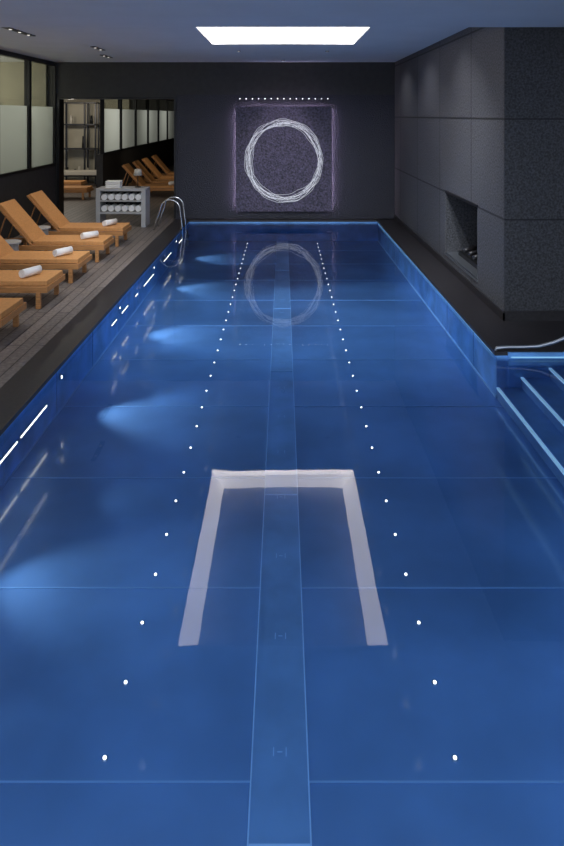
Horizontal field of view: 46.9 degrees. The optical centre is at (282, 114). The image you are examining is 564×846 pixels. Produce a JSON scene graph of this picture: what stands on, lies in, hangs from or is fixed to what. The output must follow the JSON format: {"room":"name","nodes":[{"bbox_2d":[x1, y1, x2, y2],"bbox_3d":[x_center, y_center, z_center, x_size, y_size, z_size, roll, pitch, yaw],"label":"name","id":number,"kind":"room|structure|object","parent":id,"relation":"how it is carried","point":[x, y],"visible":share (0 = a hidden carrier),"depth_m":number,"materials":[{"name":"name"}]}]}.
{"room":"spa","nodes":[
{"label":"spa","id":0,"kind":"room"},
{"bbox_2d":[0,62,46,106],"bbox_3d":[-7.400,0.825,6.600,3.200,4.650,19.200,0,0,0],"label":"wall","id":1,"kind":"structure","parent":0,"point":[11,73],"depth_m":15.90,"materials":[{"name":"beige paint"}]},
{"bbox_2d":[0,49,173,238],"bbox_3d":[-5.700,0.575,15.500,0.200,3.950,37.000,0,0,0],"label":"wall","id":2,"kind":"structure","parent":0,"point":[18,186],"depth_m":15.72,"materials":[{"name":"paint"}]},
{"bbox_2d":[0,52,30,176],"bbox_3d":[-5.640,-0.005,13.565,0.120,2.470,1.610,0,0,0],"label":"window","id":3,"kind":"structure","parent":2,"relation":"in","point":[15,121],"depth_m":13.80,"materials":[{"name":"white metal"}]},
{"bbox_2d":[31,59,55,169],"bbox_3d":[-5.640,-0.005,15.175,0.120,2.470,1.610,0,0,0],"label":"window","id":4,"kind":"structure","parent":2,"relation":"in","point":[43,119],"depth_m":15.36,"materials":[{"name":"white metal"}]},
{"bbox_2d":[100,99,121,153],"bbox_3d":[-5.640,0.240,21.365,0.120,1.980,2.230,0,0,0],"label":"window","id":5,"kind":"structure","parent":2,"relation":"in","point":[110,119],"depth_m":21.23,"materials":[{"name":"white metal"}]},
{"bbox_2d":[122,99,135,149],"bbox_3d":[-5.640,0.240,23.625,0.120,1.980,2.230,0,0,0],"label":"window","id":6,"kind":"structure","parent":2,"relation":"in","point":[128,116],"depth_m":23.86,"materials":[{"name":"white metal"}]},
{"bbox_2d":[136,99,148,146],"bbox_3d":[-5.640,0.240,25.885,0.120,1.980,2.230,0,0,0],"label":"window","id":7,"kind":"structure","parent":2,"relation":"in","point":[142,116],"depth_m":26.07,"materials":[{"name":"white glass"}]},
{"bbox_2d":[149,99,158,143],"bbox_3d":[-5.640,0.240,28.145,0.120,1.980,2.230,0,0,0],"label":"window","id":8,"kind":"structure","parent":2,"relation":"in","point":[153,114],"depth_m":28.50,"materials":[{"name":"white glass"}]},
{"bbox_2d":[159,99,167,141],"bbox_3d":[-5.640,0.240,30.405,0.120,1.980,2.230,0,0,0],"label":"window","id":9,"kind":"structure","parent":2,"relation":"in","point":[163,115],"depth_m":30.65,"materials":[{"name":"white glass"}]},
{"bbox_2d":[168,100,173,139],"bbox_3d":[-5.640,0.240,32.665,0.120,1.980,2.230,0,0,0],"label":"window","id":10,"kind":"structure","parent":2,"relation":"in","point":[170,113],"depth_m":32.82,"materials":[{"name":"white glass"}]},
{"bbox_2d":[64,99,172,182],"bbox_3d":[-7.800,1.050,25.200,10.800,4.200,18.000,0,0,0],"label":"wall","id":11,"kind":"structure","parent":0,"point":[75,158],"depth_m":24.50,"materials":[{"name":"beige paint"}]},
{"bbox_2d":[47,62,394,218],"bbox_3d":[-1.425,0.525,16.150,8.950,4.050,0.300,0,0,0],"label":"wall","id":12,"kind":"structure","parent":0,"point":[361,95],"depth_m":16.00,"materials":[{"name":"black paint"}]},
{"bbox_2d":[57,97,175,218],"bbox_3d":[-4.090,1.055,16.150,2.920,2.990,0.340,0,0,0],"label":"trim","id":13,"kind":"structure","parent":12,"relation":"attached to","point":[60,100],"depth_m":15.98,"materials":[{"name":"black metal"}]},
{"bbox_2d":[236,106,331,210],"bbox_3d":[0.020,1.070,15.895,2.340,2.560,0.202,0,0,0],"label":"artwork","id":14,"kind":"object","parent":12,"relation":"attached to","point":[284,153],"visible":1,"depth_m":15.83,"materials":[{"name":"white"}]},
{"bbox_2d":[0,0,563,61],"bbox_3d":[-1.250,-1.220,10.110,15.500,0.360,11.820,0,0,0],"label":"ceiling","id":15,"kind":"structure","parent":0,"point":[63,30],"depth_m":7.47,"materials":[{"name":"paint"}]},
{"bbox_2d":[1,27,34,35],"bbox_3d":[-4.100,-1.290,9.775,0.100,0.020,1.750,0,0,0],"label":"track","id":16,"kind":"object","parent":15,"relation":"attached to","point":[8,28],"visible":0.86,"depth_m":10.03,"materials":[{"name":"black metal"}]},
{"bbox_2d":[90,46,104,50],"bbox_3d":[-3.600,-1.290,12.650,0.100,0.020,0.700,0,0,0],"label":"track","id":17,"kind":"object","parent":15,"relation":"attached to","point":[95,47],"visible":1,"depth_m":12.59,"materials":[{"name":"black metal"}]},
{"bbox_2d":[197,27,368,43],"bbox_3d":[0.000,-1.500,9.850,2.700,0.360,4.400,0,0,0],"label":"skylight","id":18,"kind":"object","parent":15,"relation":"attached to","point":[212,33],"visible":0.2,"depth_m":12.00,"materials":[{"name":"white glass"}]},
{"bbox_2d":[0,165,563,435],"bbox_3d":[-3.250,2.850,15.500,19.500,0.600,37.000,0,0,0],"label":"floor","id":19,"kind":"structure","parent":0,"point":[45,338],"depth_m":8.79,"materials":[{"name":"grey wood"}]},
{"bbox_2d":[0,298,26,327],"bbox_3d":[-4.100,2.042,7.500,2.000,1.016,0.730,0,0,0],"label":"sun lounger","id":20,"kind":"object","parent":19,"relation":"on","point":[10,308],"visible":1,"depth_m":7.57,"materials":[{"name":"brown wood"}]},
{"bbox_2d":[5,239,21,250],"bbox_3d":[-4.600,2.335,10.900,0.400,0.430,0.400,0,0,0],"label":"side table","id":21,"kind":"object","parent":19,"relation":"on","point":[14,243],"visible":0.27,"depth_m":10.85,"materials":[{"name":"grey paint"}]},
{"bbox_2d":[0,270,64,308],"bbox_3d":[-4.100,2.042,8.900,2.000,1.016,0.730,0,0,0],"label":"sun lounger","id":22,"kind":"object","parent":19,"relation":"on","point":[45,281],"visible":0.86,"depth_m":8.62,"materials":[{"name":"brown wood"}]},
{"bbox_2d":[19,265,41,277],"bbox_3d":[-3.436,2.127,8.848,0.113,0.117,0.300,0,0,27],"label":"rolled towel","id":23,"kind":"object","parent":22,"relation":"on","point":[37,269],"visible":1,"depth_m":8.79,"materials":[{"name":"white fabric"}]},
{"bbox_2d":[34,225,50,250],"bbox_3d":[-4.600,2.335,12.280,0.400,0.430,0.400,0,0,0],"label":"side table","id":24,"kind":"object","parent":19,"relation":"on","point":[43,228],"visible":0.28,"depth_m":12.23,"materials":[{"name":"grey paint"}]},
{"bbox_2d":[0,235,91,282],"bbox_3d":[-4.100,2.042,10.200,2.000,1.016,0.730,0,0,0],"label":"sun lounger","id":25,"kind":"object","parent":19,"relation":"on","point":[10,259],"visible":0.94,"depth_m":9.94,"materials":[{"name":"brown wood"}]},
{"bbox_2d":[52,246,72,256],"bbox_3d":[-3.437,2.127,10.148,0.113,0.117,0.300,0,0,33],"label":"rolled towel","id":26,"kind":"object","parent":25,"relation":"on","point":[66,250],"visible":1,"depth_m":10.09,"materials":[{"name":"white fabric"}]},
{"bbox_2d":[0,199,113,261],"bbox_3d":[-4.100,2.042,11.600,2.000,1.016,0.730,0,0,0],"label":"sun lounger","id":27,"kind":"object","parent":19,"relation":"on","point":[31,233],"visible":0.84,"depth_m":11.37,"materials":[{"name":"brown wood"}]},
{"bbox_2d":[80,230,98,238],"bbox_3d":[-3.437,2.127,11.547,0.113,0.117,0.300,0,0,43],"label":"rolled towel","id":28,"kind":"object","parent":27,"relation":"on","point":[91,234],"visible":1,"depth_m":11.50,"materials":[{"name":"white fabric"}]},
{"bbox_2d":[20,190,131,246],"bbox_3d":[-4.100,2.042,12.950,2.000,1.016,0.730,0,0,0],"label":"sun lounger","id":29,"kind":"object","parent":19,"relation":"on","point":[58,221],"visible":0.74,"depth_m":12.69,"materials":[{"name":"brown wood"}]},
{"bbox_2d":[102,218,116,225],"bbox_3d":[-3.437,2.127,12.898,0.113,0.117,0.300,0,0,31],"label":"rolled towel","id":30,"kind":"object","parent":29,"relation":"on","point":[110,221],"visible":1,"depth_m":12.84,"materials":[{"name":"white fabric"}]},
{"bbox_2d":[64,180,87,185],"bbox_3d":[-7.600,2.042,21.600,2.000,1.016,0.730,0,0,0],"label":"sun lounger","id":31,"kind":"object","parent":19,"relation":"on","point":[66,182],"visible":0.27,"depth_m":21.29,"materials":[{"name":"brown wood"}]},
{"bbox_2d":[64,186,93,199],"bbox_3d":[-6.900,2.042,19.900,2.000,1.016,0.730,0,0,0],"label":"sun lounger","id":32,"kind":"object","parent":19,"relation":"on","point":[67,189],"visible":0.4,"depth_m":19.59,"materials":[{"name":"brown wood"}]},
{"bbox_2d":[64,102,99,183],"bbox_3d":[-7.500,1.038,24.120,1.260,3.025,0.440,0,0,0],"label":"display shelf","id":33,"kind":"object","parent":19,"relation":"on","point":[97,104],"visible":0.7,"depth_m":24.05,"materials":[{"name":"black metal"}]},
{"bbox_2d":[64,170,95,174],"bbox_3d":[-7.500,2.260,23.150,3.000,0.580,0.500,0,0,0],"label":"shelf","id":34,"kind":"object","parent":33,"relation":"attached to","point":[66,172],"visible":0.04,"depth_m":22.90,"materials":[{"name":"beige wood"}]},
{"bbox_2d":[96,186,149,226],"bbox_3d":[-3.685,2.110,15.000,1.130,0.880,0.500,0,0,0],"label":"towel shelf","id":35,"kind":"object","parent":19,"relation":"on","point":[125,199],"visible":0.96,"depth_m":14.78,"materials":[{"name":"grey paint"}]},
{"bbox_2d":[105,180,122,187],"bbox_3d":[-3.900,1.592,15.000,0.340,0.156,0.240,0,0,0],"label":"folded towels","id":36,"kind":"object","parent":35,"relation":"on","point":[109,183],"visible":1,"depth_m":14.88,"materials":[{"name":"white fabric"}]},
{"bbox_2d":[134,169,141,187],"bbox_3d":[-3.350,1.460,15.000,0.200,0.420,0.200,0,0,0],"label":"desk lamp","id":37,"kind":"object","parent":35,"relation":"on","point":[137,172],"visible":1,"depth_m":14.94,"materials":[{"name":"black metal"}]},
{"bbox_2d":[122,163,173,190],"bbox_3d":[-4.100,2.042,20.400,2.000,1.016,0.730,0,0,0],"label":"sun lounger","id":38,"kind":"object","parent":19,"relation":"on","point":[153,187],"visible":0.41,"depth_m":20.09,"materials":[{"name":"brown wood"}]},
{"bbox_2d":[128,160,173,191],"bbox_3d":[-4.100,2.042,21.800,2.000,1.016,0.730,0,0,0],"label":"sun lounger","id":39,"kind":"object","parent":19,"relation":"on","point":[138,165],"visible":0.52,"depth_m":21.50,"materials":[{"name":"brown wood"}]},
{"bbox_2d":[141,158,173,180],"bbox_3d":[-4.100,2.042,23.200,2.000,1.016,0.730,0,0,0],"label":"sun lounger","id":40,"kind":"object","parent":19,"relation":"on","point":[159,176],"visible":0.34,"depth_m":22.93,"materials":[{"name":"brown wood"}]},
{"bbox_2d":[151,155,173,176],"bbox_3d":[-4.100,2.042,24.900,2.000,1.016,0.730,0,0,0],"label":"sun lounger","id":41,"kind":"object","parent":19,"relation":"on","point":[156,158],"visible":0.27,"depth_m":24.64,"materials":[{"name":"brown wood"}]},
{"bbox_2d":[153,196,190,247],"bbox_3d":[-2.498,2.407,14.650,0.756,1.088,0.536,0,0,0],"label":"ladder rail","id":42,"kind":"object","parent":19,"relation":"on","point":[186,236],"visible":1,"depth_m":14.53,"materials":[{"name":"silver metal"}]},
{"bbox_2d":[0,222,563,845],"bbox_3d":[0.540,2.876,8.325,5.920,0.648,15.050,0,0,0],"label":"swimming pool","id":43,"kind":"object","parent":19,"relation":"in","point":[282,534],"visible":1,"depth_m":4.41,"materials":[{"name":"liquid"}]},
{"bbox_2d":[494,337,563,350],"bbox_3d":[3.053,2.379,6.928,1.552,0.353,0.079,0,0,9],"label":"stair handrail","id":44,"kind":"object","parent":19,"relation":"on","point":[561,338],"visible":1,"depth_m":7.00,"materials":[{"name":"silver metal"}]},
{"bbox_2d":[395,27,503,310],"bbox_3d":[3.144,0.525,12.050,0.812,4.050,7.900,0,0,0],"label":"wall","id":45,"kind":"structure","parent":0,"point":[449,92],"depth_m":10.55,"materials":[{"name":"stone"}]},
{"bbox_2d":[394,215,563,320],"bbox_3d":[4.615,2.490,12.025,3.770,0.120,7.950,0,0,0],"label":"baseboard","id":46,"kind":"structure","parent":45,"relation":"attached to","point":[504,315],"depth_m":8.43,"materials":[{"name":"stone"}]},
{"bbox_2d":[504,27,563,310],"bbox_3d":[4.625,0.525,8.235,3.750,4.050,0.330,0,0,0],"label":"wall","id":47,"kind":"structure","parent":0,"point":[533,56],"depth_m":8.07,"materials":[{"name":"stone"}]}
]}

